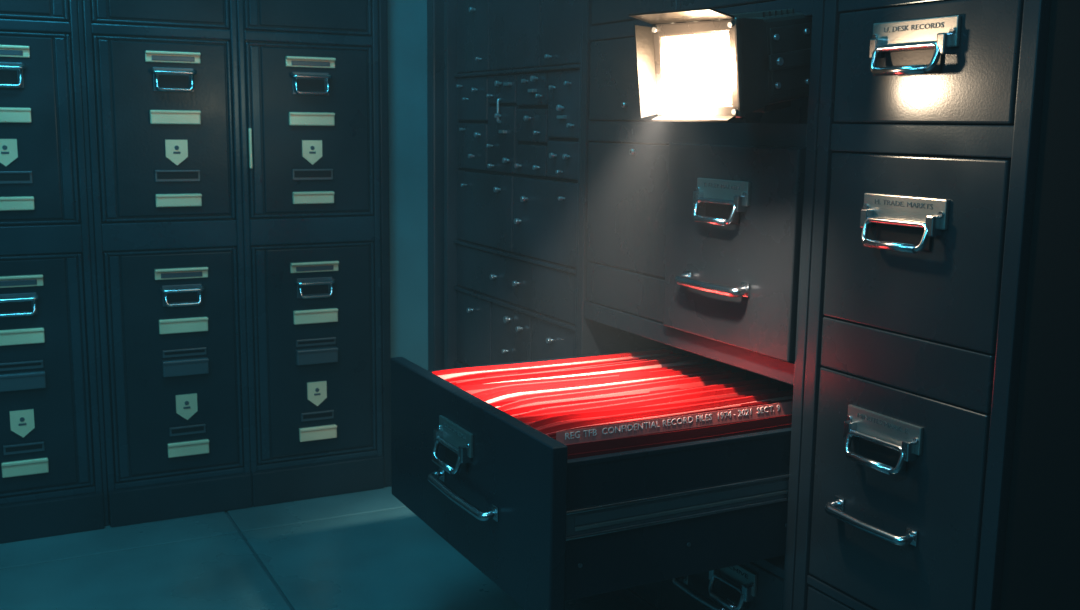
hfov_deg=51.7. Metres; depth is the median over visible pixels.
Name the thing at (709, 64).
floodlight
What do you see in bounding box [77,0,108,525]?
trim
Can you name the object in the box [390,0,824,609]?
filing cabinet
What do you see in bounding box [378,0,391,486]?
trim
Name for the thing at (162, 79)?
filing cabinet
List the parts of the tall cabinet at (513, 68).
drawer, drawer, drawer, drawer, drawer, drawer, drawer, drawer, drawer, drawer, drawer, drawer, drawer, drawer, drawer, drawer, drawer, drawer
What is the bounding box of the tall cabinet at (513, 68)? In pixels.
[444,0,582,368]
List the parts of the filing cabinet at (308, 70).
door, door, door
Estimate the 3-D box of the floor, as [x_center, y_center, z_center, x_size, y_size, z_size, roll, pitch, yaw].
[-0.449,1.131,0.935,4.553,0.072,6.525,-4,10,-27]
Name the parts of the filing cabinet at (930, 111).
drawer, bar handle, label handle, drawer, label handle, drawer, label handle, drawer, drawer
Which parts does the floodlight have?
glass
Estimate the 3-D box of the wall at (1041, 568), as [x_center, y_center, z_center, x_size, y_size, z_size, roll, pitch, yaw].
[1.250,-0.468,1.401,0.679,2.977,0.864,-4,10,-27]
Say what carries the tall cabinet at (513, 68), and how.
on the floor
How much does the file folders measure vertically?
0.283 m
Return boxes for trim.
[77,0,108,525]
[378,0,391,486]
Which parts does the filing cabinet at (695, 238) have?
label handle, bar handle, drawer, drawer, drawer, drawer, drawer, bar handle, bar handle, label handle, drawer, drawer, label handle, drawer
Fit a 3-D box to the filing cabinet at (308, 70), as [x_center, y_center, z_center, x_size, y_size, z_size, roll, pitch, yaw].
[-0.823,-0.552,3.717,0.447,2.339,0.518,-4,10,-27]
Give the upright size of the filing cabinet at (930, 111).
2.339 m
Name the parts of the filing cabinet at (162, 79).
door, door, door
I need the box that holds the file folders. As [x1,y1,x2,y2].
[432,349,792,459]
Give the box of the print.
[565,405,779,439]
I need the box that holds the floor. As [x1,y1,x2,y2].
[0,486,635,609]
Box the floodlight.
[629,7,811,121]
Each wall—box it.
[387,0,443,369]
[1000,0,1079,609]
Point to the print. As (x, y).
(700, 420)
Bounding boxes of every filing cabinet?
[0,0,104,543]
[82,0,251,526]
[236,0,383,506]
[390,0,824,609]
[793,0,1050,609]
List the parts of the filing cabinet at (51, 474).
door, door, door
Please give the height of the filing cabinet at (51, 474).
2.339 m
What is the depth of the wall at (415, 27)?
3.72 m

